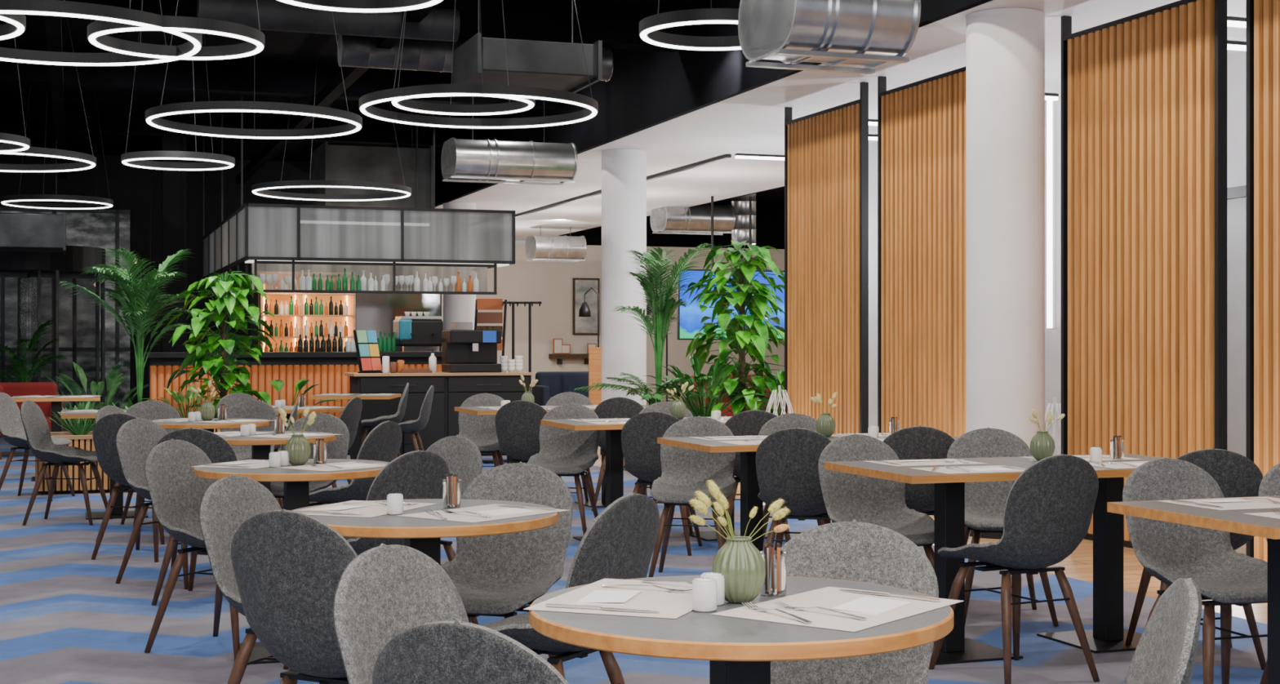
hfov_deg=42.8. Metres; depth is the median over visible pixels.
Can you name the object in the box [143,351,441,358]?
countertop
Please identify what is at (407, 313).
cup
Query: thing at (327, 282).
bottle
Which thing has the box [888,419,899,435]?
jar
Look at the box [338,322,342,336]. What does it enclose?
bottle
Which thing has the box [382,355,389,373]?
canister
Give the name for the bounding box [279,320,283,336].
bottle
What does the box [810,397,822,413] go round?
sprig
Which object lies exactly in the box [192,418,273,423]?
placemat
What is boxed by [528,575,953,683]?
round table
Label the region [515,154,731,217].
track
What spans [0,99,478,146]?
trim
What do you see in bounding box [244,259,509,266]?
light
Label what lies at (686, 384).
sprig
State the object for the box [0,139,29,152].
diffuser
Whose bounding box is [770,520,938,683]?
upholstered chair
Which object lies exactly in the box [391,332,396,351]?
bottle
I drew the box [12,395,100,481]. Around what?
square table
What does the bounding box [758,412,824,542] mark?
upholstered chair
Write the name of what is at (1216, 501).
napkin
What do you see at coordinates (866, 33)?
duct
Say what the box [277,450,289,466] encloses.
shaker
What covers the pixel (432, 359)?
pump bottle
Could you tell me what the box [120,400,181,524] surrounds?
upholstered chair
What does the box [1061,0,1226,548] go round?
slatted screen
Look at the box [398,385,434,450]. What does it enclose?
upholstered chair
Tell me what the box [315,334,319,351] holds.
bottle
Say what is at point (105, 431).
upholstered chair
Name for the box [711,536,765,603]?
vase
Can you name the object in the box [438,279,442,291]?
bottle
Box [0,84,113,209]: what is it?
ring light
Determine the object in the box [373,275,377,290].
bottle
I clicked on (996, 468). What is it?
napkin
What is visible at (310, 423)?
sprig
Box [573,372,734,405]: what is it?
potted palm
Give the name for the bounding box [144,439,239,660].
upholstered chair
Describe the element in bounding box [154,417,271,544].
round table
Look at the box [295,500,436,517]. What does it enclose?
placemat
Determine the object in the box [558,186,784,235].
trim
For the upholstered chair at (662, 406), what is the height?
0.852 m
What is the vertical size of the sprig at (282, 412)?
0.185 m
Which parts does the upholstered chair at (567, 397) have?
leg, leg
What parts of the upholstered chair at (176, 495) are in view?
leg, under frame, leg, leg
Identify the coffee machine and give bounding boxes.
[441,329,501,373]
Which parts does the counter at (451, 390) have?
door panel, drawer, door panel, door panel, drawer, door panel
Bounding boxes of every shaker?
[187,412,195,422]
[195,411,201,421]
[240,424,249,435]
[248,423,256,435]
[269,452,280,467]
[275,400,281,408]
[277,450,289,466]
[280,400,285,407]
[386,493,403,515]
[501,400,506,406]
[692,577,717,612]
[700,572,724,605]
[711,410,718,420]
[718,410,720,419]
[867,426,877,438]
[1090,448,1102,462]
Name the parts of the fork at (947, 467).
handle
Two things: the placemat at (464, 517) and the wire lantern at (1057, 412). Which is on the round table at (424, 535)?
the placemat at (464, 517)
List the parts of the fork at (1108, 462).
handle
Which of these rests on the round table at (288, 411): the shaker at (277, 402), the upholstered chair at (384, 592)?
the shaker at (277, 402)
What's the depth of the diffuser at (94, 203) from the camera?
19.98 m
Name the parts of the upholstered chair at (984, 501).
leg, leg, under frame, leg, leg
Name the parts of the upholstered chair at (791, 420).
leg, leg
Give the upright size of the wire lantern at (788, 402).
0.880 m
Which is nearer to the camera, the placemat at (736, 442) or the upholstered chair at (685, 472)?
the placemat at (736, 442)
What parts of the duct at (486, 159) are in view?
support rail, hanger rod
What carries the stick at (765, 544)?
in the jar at (775, 584)
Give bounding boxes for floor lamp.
[578,287,599,346]
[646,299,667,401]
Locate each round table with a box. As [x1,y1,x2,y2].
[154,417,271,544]
[193,458,389,664]
[221,431,337,491]
[274,405,342,503]
[291,498,558,565]
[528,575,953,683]
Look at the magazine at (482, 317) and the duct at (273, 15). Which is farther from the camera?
the magazine at (482, 317)
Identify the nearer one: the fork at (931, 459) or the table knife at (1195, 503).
the table knife at (1195, 503)
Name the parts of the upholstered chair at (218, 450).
leg, leg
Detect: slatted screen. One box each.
[784,81,868,434]
[877,66,965,437]
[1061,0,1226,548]
[1245,0,1279,562]
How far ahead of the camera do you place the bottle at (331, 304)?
21.19 m
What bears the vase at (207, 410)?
on the round table at (210, 427)
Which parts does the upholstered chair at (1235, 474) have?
leg, leg, leg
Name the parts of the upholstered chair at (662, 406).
leg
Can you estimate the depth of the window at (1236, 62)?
14.14 m
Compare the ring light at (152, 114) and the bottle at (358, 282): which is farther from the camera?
the bottle at (358, 282)
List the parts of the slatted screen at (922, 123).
post, rail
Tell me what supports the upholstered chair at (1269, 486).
on the floor
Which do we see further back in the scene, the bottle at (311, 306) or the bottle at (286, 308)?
the bottle at (311, 306)
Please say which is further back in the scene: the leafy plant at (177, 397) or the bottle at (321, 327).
the bottle at (321, 327)
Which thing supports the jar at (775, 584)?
on the round table at (738, 651)
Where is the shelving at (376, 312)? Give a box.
[249,259,441,351]
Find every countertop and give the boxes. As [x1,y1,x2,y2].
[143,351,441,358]
[344,371,532,376]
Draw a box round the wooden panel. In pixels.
[588,346,601,404]
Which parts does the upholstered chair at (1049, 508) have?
leg, leg, under frame, leg, leg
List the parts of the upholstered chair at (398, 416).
leg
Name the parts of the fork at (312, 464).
handle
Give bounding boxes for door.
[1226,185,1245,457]
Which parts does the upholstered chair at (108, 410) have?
leg, under frame, leg, leg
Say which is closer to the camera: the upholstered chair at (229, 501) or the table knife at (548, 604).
the table knife at (548, 604)
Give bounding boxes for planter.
[35,431,134,494]
[213,428,279,450]
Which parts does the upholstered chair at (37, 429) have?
leg, leg, under frame, leg, leg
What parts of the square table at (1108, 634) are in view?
plate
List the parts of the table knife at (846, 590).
blade, handle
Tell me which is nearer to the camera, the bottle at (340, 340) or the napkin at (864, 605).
the napkin at (864, 605)
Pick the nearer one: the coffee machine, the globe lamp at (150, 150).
the coffee machine
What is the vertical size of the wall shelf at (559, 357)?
0.220 m
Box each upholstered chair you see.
[0,392,75,501]
[20,400,111,525]
[91,413,158,562]
[94,404,164,544]
[115,417,188,589]
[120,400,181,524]
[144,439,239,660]
[151,427,237,605]
[199,474,297,683]
[216,392,279,452]
[221,400,278,460]
[231,509,357,683]
[237,404,297,509]
[270,412,349,509]
[281,396,362,503]
[283,449,449,670]
[309,420,402,506]
[333,543,469,683]
[343,435,482,625]
[361,382,408,457]
[372,620,568,683]
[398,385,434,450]
[440,462,573,657]
[457,392,504,466]
[481,493,659,683]
[495,400,561,478]
[525,403,600,534]
[545,391,595,501]
[591,396,657,511]
[621,410,702,555]
[637,400,693,533]
[648,415,736,577]
[722,409,791,542]
[755,427,832,550]
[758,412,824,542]
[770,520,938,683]
[817,433,933,568]
[883,425,955,515]
[928,453,1099,683]
[946,426,1058,626]
[1122,457,1267,683]
[1124,577,1202,683]
[1125,448,1266,670]
[1258,462,1279,683]
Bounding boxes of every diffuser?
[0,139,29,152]
[0,152,95,172]
[0,199,112,209]
[88,26,263,60]
[121,157,234,170]
[146,109,361,138]
[252,185,410,200]
[360,93,597,128]
[391,93,533,115]
[640,20,741,50]
[868,121,877,125]
[1044,95,1057,100]
[1046,100,1052,328]
[1226,20,1245,27]
[1226,44,1245,50]
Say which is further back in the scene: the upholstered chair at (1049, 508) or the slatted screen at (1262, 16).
the slatted screen at (1262, 16)
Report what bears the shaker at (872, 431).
on the square table at (832, 437)
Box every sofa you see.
[531,371,588,405]
[685,373,784,417]
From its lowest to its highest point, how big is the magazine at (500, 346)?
0.130 m
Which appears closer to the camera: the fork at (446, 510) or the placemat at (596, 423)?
the fork at (446, 510)
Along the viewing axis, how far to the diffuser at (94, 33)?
9.14 m
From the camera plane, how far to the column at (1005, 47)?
10.37 m
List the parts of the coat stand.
hook rail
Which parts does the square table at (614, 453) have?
plate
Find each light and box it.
[0,0,202,66]
[0,13,26,39]
[0,17,96,172]
[0,38,30,152]
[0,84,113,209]
[87,0,265,60]
[120,31,235,170]
[145,0,362,138]
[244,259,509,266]
[251,63,411,200]
[277,0,442,12]
[359,0,598,128]
[391,0,535,115]
[639,0,741,50]
[1046,100,1055,328]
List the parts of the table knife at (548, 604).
handle, blade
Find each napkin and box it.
[215,432,231,435]
[220,462,257,466]
[230,419,257,422]
[287,433,322,435]
[312,406,329,408]
[312,505,370,511]
[333,462,377,467]
[473,507,535,515]
[575,590,642,605]
[583,418,609,420]
[709,435,743,438]
[830,596,911,615]
[840,433,867,435]
[890,460,934,462]
[965,466,1013,471]
[1129,463,1142,466]
[1194,499,1256,504]
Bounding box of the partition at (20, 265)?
[0,245,105,426]
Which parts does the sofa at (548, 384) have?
armrest, backrest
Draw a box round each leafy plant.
[33,361,148,431]
[48,400,98,435]
[112,398,155,408]
[143,383,222,418]
[245,377,342,417]
[631,353,782,417]
[722,360,784,415]
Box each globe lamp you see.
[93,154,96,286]
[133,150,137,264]
[150,150,151,271]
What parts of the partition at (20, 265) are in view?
post, wing frame, wing frame, wing frame, post, wing frame, post, post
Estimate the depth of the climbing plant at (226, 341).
15.50 m
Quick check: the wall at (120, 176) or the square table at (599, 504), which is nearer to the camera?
the square table at (599, 504)
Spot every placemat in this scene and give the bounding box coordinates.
[11,395,54,397]
[55,395,97,397]
[62,409,97,412]
[153,418,217,422]
[191,459,311,468]
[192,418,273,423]
[213,431,269,436]
[245,432,342,438]
[279,461,386,471]
[284,406,337,408]
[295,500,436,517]
[396,503,568,523]
[477,406,500,408]
[523,578,693,618]
[569,417,629,421]
[585,421,626,424]
[683,416,732,419]
[688,435,768,440]
[711,586,964,631]
[720,440,762,444]
[831,432,888,437]
[864,458,985,466]
[909,465,1024,474]
[1022,454,1142,461]
[1089,461,1148,469]
[1156,496,1279,510]
[1243,511,1279,519]
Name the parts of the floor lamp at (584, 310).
lamp shade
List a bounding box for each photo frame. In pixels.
[553,338,562,354]
[561,344,570,354]
[586,343,596,353]
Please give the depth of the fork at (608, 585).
3.27 m
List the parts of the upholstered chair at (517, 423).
under frame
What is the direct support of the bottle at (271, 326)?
on the shelving at (376, 312)
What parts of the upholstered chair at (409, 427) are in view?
under frame, leg, leg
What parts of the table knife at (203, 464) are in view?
handle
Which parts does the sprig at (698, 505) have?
stem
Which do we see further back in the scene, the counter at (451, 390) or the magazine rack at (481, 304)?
the magazine rack at (481, 304)
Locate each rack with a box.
[353,329,382,373]
[474,298,506,355]
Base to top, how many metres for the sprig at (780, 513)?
0.106 m
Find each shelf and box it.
[202,94,515,300]
[258,292,355,295]
[258,314,355,316]
[265,336,354,337]
[302,295,351,351]
[548,353,588,364]
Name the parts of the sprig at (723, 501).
stem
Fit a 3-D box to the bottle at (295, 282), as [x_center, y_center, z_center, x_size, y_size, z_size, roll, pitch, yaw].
[-3.797,-0.649,17.928,0.056,0.184,0.054,0,0,0]
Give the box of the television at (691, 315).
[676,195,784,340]
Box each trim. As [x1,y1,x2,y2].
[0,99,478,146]
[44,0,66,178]
[235,0,443,183]
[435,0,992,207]
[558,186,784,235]
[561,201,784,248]
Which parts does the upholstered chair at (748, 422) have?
leg, under frame, leg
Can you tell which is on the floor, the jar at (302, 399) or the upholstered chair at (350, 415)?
the upholstered chair at (350, 415)
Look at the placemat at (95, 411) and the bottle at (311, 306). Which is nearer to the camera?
the placemat at (95, 411)
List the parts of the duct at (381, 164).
hanger rod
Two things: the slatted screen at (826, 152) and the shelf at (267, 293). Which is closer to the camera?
the slatted screen at (826, 152)
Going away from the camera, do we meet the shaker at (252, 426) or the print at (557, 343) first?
the shaker at (252, 426)
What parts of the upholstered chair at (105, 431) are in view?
leg, under frame, leg, leg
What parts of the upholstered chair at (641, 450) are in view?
leg, leg, under frame, leg, leg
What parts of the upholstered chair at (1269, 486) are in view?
leg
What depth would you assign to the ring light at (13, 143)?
13.76 m
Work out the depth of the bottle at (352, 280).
17.97 m
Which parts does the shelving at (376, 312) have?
lit panel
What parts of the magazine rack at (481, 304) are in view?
rail, rail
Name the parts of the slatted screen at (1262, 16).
post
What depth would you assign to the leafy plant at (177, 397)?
15.26 m
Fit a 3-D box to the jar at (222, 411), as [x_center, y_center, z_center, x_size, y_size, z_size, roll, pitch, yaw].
[-2.672,0.457,10.444,0.058,0.084,0.058,0,0,0]
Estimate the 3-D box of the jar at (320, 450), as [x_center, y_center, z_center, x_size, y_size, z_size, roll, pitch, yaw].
[-1.315,0.457,6.709,0.058,0.084,0.058,0,0,0]
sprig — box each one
[189,386,204,400]
[208,380,211,394]
[278,407,294,435]
[280,414,293,434]
[282,421,293,433]
[289,416,296,435]
[299,406,310,435]
[301,411,315,434]
[301,413,316,435]
[302,419,315,434]
[680,382,688,399]
[681,385,693,399]
[688,496,728,537]
[688,514,727,540]
[693,489,731,538]
[705,479,733,538]
[712,502,733,537]
[716,493,734,537]
[716,493,734,538]
[716,515,733,538]
[743,506,757,538]
[748,497,785,537]
[750,523,790,542]
[751,506,791,537]
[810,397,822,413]
[813,396,823,413]
[815,392,823,411]
[827,391,836,413]
[1031,409,1040,431]
[1033,418,1039,430]
[1044,410,1051,431]
[1044,415,1053,431]
[1047,413,1065,431]
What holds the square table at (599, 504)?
on the floor
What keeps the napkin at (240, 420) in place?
on the placemat at (211, 421)
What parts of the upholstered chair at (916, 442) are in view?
under frame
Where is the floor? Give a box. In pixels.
[0,400,1267,683]
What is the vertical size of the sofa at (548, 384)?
0.803 m
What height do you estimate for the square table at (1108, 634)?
0.750 m
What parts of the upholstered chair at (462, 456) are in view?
under frame, leg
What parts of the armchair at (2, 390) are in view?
backrest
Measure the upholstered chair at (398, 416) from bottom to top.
0.852 m
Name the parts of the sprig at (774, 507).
stem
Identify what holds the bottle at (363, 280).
on the bar shelf at (290, 236)
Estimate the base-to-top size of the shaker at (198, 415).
0.060 m
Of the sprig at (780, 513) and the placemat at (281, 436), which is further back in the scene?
the placemat at (281, 436)
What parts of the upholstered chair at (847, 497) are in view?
leg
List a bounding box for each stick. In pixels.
[764,543,767,553]
[766,544,768,553]
[768,542,771,553]
[770,544,773,554]
[777,544,780,553]
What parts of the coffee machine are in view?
spout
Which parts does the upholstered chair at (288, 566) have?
leg, under frame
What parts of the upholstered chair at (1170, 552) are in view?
leg, leg, under frame, leg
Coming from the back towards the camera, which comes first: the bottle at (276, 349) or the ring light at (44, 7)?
the bottle at (276, 349)
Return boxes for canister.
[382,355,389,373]
[390,361,396,373]
[396,360,404,373]
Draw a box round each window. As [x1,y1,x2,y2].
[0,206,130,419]
[868,50,1245,455]
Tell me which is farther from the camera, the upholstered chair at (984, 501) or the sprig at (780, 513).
the upholstered chair at (984, 501)
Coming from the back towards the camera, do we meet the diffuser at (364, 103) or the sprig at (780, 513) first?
the diffuser at (364, 103)
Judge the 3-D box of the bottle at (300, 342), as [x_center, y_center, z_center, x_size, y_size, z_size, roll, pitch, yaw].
[-3.772,0.013,18.117,0.053,0.192,0.052,0,0,0]
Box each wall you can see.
[0,154,311,404]
[441,244,784,399]
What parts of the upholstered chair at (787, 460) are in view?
leg, leg, under frame, leg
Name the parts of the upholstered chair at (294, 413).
leg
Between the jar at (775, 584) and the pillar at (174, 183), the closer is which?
the jar at (775, 584)
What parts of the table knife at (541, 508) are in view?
blade, handle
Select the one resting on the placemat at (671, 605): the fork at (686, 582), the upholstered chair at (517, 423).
the fork at (686, 582)
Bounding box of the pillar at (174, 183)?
[161,136,186,351]
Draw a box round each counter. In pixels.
[143,351,442,455]
[344,371,532,456]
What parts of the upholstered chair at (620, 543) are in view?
leg, under frame, leg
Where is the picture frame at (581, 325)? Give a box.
[573,278,599,334]
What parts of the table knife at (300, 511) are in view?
handle, blade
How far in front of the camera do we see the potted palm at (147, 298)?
15.34 m
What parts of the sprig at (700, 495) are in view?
stem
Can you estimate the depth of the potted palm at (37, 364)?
21.19 m
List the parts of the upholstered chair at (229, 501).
leg, under frame, leg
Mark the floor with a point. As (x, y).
(65, 618)
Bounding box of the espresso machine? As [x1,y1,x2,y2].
[393,315,443,351]
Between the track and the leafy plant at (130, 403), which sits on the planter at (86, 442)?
the leafy plant at (130, 403)
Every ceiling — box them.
[0,0,705,162]
[435,0,1245,240]
[719,186,784,204]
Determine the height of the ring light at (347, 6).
1.407 m
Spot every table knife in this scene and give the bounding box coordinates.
[63,411,94,412]
[203,464,250,467]
[295,510,363,515]
[306,432,334,434]
[355,462,388,464]
[496,505,555,510]
[545,603,660,613]
[839,589,940,601]
[872,460,900,464]
[1000,466,1026,470]
[1170,499,1223,507]
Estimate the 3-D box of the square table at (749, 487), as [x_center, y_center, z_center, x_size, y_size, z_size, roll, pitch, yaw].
[0.568,0.875,8.298,0.750,0.750,0.750,0,0,-19]
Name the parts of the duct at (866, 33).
support rail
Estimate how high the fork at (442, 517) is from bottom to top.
0.010 m
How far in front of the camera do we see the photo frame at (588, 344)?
34.37 m
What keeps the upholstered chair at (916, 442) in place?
on the floor
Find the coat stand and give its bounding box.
[502,301,542,392]
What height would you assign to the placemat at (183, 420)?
0.001 m
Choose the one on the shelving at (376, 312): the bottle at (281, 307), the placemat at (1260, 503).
the bottle at (281, 307)
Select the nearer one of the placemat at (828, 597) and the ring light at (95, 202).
the placemat at (828, 597)
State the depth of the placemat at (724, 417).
10.65 m
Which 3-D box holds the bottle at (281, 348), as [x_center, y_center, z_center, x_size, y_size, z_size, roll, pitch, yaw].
[-4.615,0.093,21.000,0.055,0.233,0.054,0,0,0]
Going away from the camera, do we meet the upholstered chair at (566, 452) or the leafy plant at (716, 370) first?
the upholstered chair at (566, 452)
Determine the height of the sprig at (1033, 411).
0.162 m
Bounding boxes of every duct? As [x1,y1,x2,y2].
[0,44,559,110]
[0,140,66,254]
[61,0,684,52]
[196,0,460,42]
[311,105,432,208]
[337,35,613,81]
[440,96,577,185]
[453,0,602,93]
[524,226,586,262]
[649,204,735,235]
[731,193,755,244]
[737,0,920,74]
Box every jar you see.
[217,406,226,420]
[274,417,284,434]
[297,395,306,407]
[312,442,327,463]
[442,479,461,508]
[760,550,787,596]
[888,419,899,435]
[1110,439,1124,459]
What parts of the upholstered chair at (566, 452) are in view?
under frame, leg, leg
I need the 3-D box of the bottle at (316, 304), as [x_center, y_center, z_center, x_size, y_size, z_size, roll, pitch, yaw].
[-4.194,-0.468,21.147,0.057,0.234,0.055,0,0,0]
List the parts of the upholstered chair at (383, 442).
under frame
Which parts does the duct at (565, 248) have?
support rail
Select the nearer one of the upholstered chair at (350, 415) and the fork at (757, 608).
the fork at (757, 608)
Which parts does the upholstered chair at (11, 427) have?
leg, leg, under frame, leg, leg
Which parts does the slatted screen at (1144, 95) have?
post, rail, rail, post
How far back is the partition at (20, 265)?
23.17 m
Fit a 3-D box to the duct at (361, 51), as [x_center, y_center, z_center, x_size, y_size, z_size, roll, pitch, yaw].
[-1.450,-2.723,14.600,2.459,0.654,0.309,0,0,-19]
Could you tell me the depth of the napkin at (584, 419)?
10.49 m
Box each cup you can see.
[404,311,410,315]
[410,311,417,315]
[417,311,422,315]
[423,311,429,315]
[499,355,507,359]
[499,359,507,363]
[499,363,507,366]
[501,366,507,372]
[507,359,515,363]
[507,363,515,366]
[507,366,515,372]
[515,355,523,359]
[515,359,523,363]
[515,363,523,366]
[515,366,523,372]
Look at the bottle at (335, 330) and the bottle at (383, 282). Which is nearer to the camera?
the bottle at (383, 282)
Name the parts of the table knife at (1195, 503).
handle, blade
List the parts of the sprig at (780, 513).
stem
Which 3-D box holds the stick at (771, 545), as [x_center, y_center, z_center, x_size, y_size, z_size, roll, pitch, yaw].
[0.262,0.447,3.214,0.003,0.096,0.012,0,0,-29]
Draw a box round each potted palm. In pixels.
[0,320,65,382]
[58,248,196,402]
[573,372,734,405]
[610,243,719,402]
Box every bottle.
[263,320,268,336]
[264,299,268,314]
[264,343,268,351]
[269,298,273,313]
[269,320,273,336]
[274,299,278,314]
[274,323,278,336]
[274,343,278,351]
[279,301,283,314]
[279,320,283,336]
[279,340,283,351]
[280,277,284,289]
[284,300,288,315]
[284,323,288,336]
[284,342,288,351]
[288,296,293,315]
[288,342,293,351]
[289,321,293,336]
[291,274,297,289]
[293,299,298,315]
[294,323,297,336]
[294,341,297,351]
[297,334,302,351]
[299,270,305,289]
[303,335,308,351]
[304,297,308,315]
[304,320,308,336]
[305,270,311,289]
[309,299,313,315]
[309,322,313,336]
[309,333,314,351]
[311,273,316,289]
[314,297,318,315]
[314,320,318,336]
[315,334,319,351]
[318,273,322,289]
[319,299,323,315]
[319,320,323,336]
[320,334,325,351]
[324,302,328,315]
[324,323,328,336]
[325,275,329,290]
[326,333,331,351]
[328,296,333,315]
[328,319,333,336]
[329,275,333,290]
[332,333,337,351]
[333,302,337,315]
[333,321,337,336]
[336,274,341,290]
[337,332,342,351]
[338,300,342,315]
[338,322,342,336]
[342,268,347,290]
[343,302,347,315]
[343,320,347,336]
[345,336,350,351]
[350,271,355,290]
[350,335,355,351]
[355,275,360,290]
[360,271,366,290]
[368,272,373,290]
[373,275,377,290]
[377,331,382,351]
[381,275,385,290]
[382,333,387,351]
[386,333,391,351]
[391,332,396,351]
[413,271,419,291]
[422,273,428,291]
[427,348,436,373]
[428,276,432,291]
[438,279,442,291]
[455,271,461,291]
[462,278,466,291]
[467,275,472,291]
[473,273,479,291]
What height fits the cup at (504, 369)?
0.055 m
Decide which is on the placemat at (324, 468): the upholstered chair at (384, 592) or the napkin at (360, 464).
the napkin at (360, 464)
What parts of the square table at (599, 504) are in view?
plate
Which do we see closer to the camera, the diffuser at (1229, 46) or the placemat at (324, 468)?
the placemat at (324, 468)
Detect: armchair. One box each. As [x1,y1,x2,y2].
[0,382,62,431]
[0,385,4,459]
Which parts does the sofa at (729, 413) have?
armrest, backrest, seat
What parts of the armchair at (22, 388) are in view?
backrest, seat, armrest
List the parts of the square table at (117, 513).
plate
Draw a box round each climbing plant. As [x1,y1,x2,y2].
[165,271,276,417]
[681,240,784,417]
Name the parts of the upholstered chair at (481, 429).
under frame, leg, leg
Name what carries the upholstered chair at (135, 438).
on the floor
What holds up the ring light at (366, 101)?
hanging from the ceiling at (282, 46)
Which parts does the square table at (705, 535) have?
plate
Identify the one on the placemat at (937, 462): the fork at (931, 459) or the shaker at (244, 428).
the fork at (931, 459)
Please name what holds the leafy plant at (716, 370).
in the planter
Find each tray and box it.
[400,368,431,373]
[402,346,439,351]
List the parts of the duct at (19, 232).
hanger rod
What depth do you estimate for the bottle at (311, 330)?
21.11 m
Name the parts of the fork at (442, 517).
handle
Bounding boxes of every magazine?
[476,298,502,310]
[476,312,502,323]
[476,325,502,337]
[497,339,502,350]
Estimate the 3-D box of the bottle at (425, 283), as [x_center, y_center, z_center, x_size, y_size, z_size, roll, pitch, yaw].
[-2.398,-0.661,18.257,0.058,0.208,0.056,0,0,0]
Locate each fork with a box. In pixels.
[308,463,342,468]
[342,502,404,506]
[380,500,417,505]
[425,509,447,519]
[440,509,490,517]
[601,584,692,592]
[640,580,692,585]
[742,601,813,623]
[773,601,866,620]
[931,458,955,462]
[942,465,970,471]
[1093,460,1106,466]
[1105,461,1137,466]
[1241,497,1279,503]
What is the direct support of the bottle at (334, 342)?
on the bar counter at (327, 369)
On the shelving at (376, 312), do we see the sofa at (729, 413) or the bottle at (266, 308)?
the bottle at (266, 308)
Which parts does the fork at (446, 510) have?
handle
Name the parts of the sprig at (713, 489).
stem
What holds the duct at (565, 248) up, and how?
hanging from the ceiling at (776, 196)
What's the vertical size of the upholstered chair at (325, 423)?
0.852 m
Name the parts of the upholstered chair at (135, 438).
leg, under frame, leg, leg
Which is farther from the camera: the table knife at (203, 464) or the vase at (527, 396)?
the vase at (527, 396)
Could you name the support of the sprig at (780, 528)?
in the vase at (741, 564)
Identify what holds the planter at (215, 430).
on the floor
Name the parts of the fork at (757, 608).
handle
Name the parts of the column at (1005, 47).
skirting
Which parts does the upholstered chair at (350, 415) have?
leg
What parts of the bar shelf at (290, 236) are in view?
glass panel, glass panel, glass panel, glass panel, glass panel, glass panel, glass panel, glass panel, glass, glass panel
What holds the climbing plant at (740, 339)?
in the planter
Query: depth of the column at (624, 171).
17.93 m
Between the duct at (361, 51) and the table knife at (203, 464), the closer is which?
the table knife at (203, 464)
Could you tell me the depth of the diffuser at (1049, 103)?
14.14 m
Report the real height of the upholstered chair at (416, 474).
0.852 m
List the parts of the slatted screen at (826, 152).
post, rail, post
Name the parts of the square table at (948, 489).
plate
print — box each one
[554,339,561,352]
[562,345,569,352]
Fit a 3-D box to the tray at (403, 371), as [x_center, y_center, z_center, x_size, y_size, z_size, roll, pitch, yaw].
[-2.301,0.294,16.671,0.320,0.040,0.200,0,0,-19]
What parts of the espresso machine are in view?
panel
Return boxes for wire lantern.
[765,385,793,416]
[1044,397,1061,454]
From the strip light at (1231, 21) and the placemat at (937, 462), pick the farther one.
the strip light at (1231, 21)
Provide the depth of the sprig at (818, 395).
8.62 m
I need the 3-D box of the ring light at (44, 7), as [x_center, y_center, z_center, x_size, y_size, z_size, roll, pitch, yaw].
[-3.226,-2.346,8.943,1.598,1.407,1.598,0,0,6]
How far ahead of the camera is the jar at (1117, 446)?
6.91 m
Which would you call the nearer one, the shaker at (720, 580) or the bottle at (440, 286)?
the shaker at (720, 580)
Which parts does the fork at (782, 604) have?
handle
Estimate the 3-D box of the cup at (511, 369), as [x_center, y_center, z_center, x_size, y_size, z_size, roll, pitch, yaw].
[-1.349,0.287,17.108,0.086,0.055,0.086,0,0,0]
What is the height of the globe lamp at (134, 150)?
1.810 m
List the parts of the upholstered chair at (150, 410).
leg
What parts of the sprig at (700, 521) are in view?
stem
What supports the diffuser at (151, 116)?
attached to the ring light at (152, 114)
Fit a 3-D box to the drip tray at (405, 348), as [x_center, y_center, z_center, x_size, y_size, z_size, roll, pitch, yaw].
[-2.471,0.079,18.412,0.400,0.060,0.100,0,0,-19]
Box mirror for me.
[355,293,440,337]
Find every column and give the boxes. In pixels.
[443,202,475,329]
[600,148,646,454]
[965,7,1044,539]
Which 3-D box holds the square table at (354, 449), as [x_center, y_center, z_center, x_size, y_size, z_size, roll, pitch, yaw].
[-2.691,0.875,15.455,0.750,0.750,0.750,0,0,0]
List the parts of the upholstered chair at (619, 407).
leg, leg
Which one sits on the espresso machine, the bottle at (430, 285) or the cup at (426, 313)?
the cup at (426, 313)
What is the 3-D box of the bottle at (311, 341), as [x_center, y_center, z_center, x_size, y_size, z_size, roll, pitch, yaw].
[-3.653,0.004,18.159,0.053,0.211,0.052,0,0,0]
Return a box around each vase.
[199,400,215,421]
[284,434,311,465]
[520,391,534,402]
[670,400,686,419]
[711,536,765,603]
[815,413,835,436]
[1030,431,1054,460]
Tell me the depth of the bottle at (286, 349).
21.01 m
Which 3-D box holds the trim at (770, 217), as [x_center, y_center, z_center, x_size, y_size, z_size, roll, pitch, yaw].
[1.022,-2.550,35.379,6.800,1.000,0.151,0,0,-19]
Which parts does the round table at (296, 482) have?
plate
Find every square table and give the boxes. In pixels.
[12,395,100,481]
[61,408,148,519]
[308,393,401,459]
[454,405,555,463]
[540,417,630,541]
[551,404,648,507]
[657,435,832,551]
[680,418,767,541]
[824,457,1031,665]
[826,435,957,440]
[986,453,1171,653]
[1106,495,1279,683]
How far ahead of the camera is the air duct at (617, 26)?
14.52 m
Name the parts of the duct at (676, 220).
support rail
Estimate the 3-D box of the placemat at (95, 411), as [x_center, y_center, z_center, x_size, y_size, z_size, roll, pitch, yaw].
[-3.970,0.499,11.751,0.300,0.001,0.420,0,0,0]
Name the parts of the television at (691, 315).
casing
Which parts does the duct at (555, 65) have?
hanger rod, hanger rod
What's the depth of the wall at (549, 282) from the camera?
34.36 m
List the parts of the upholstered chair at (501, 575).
under frame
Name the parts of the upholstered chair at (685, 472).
leg, leg, under frame, leg, leg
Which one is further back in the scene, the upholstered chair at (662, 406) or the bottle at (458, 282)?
the bottle at (458, 282)
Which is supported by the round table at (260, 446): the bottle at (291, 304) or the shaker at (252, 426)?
the shaker at (252, 426)

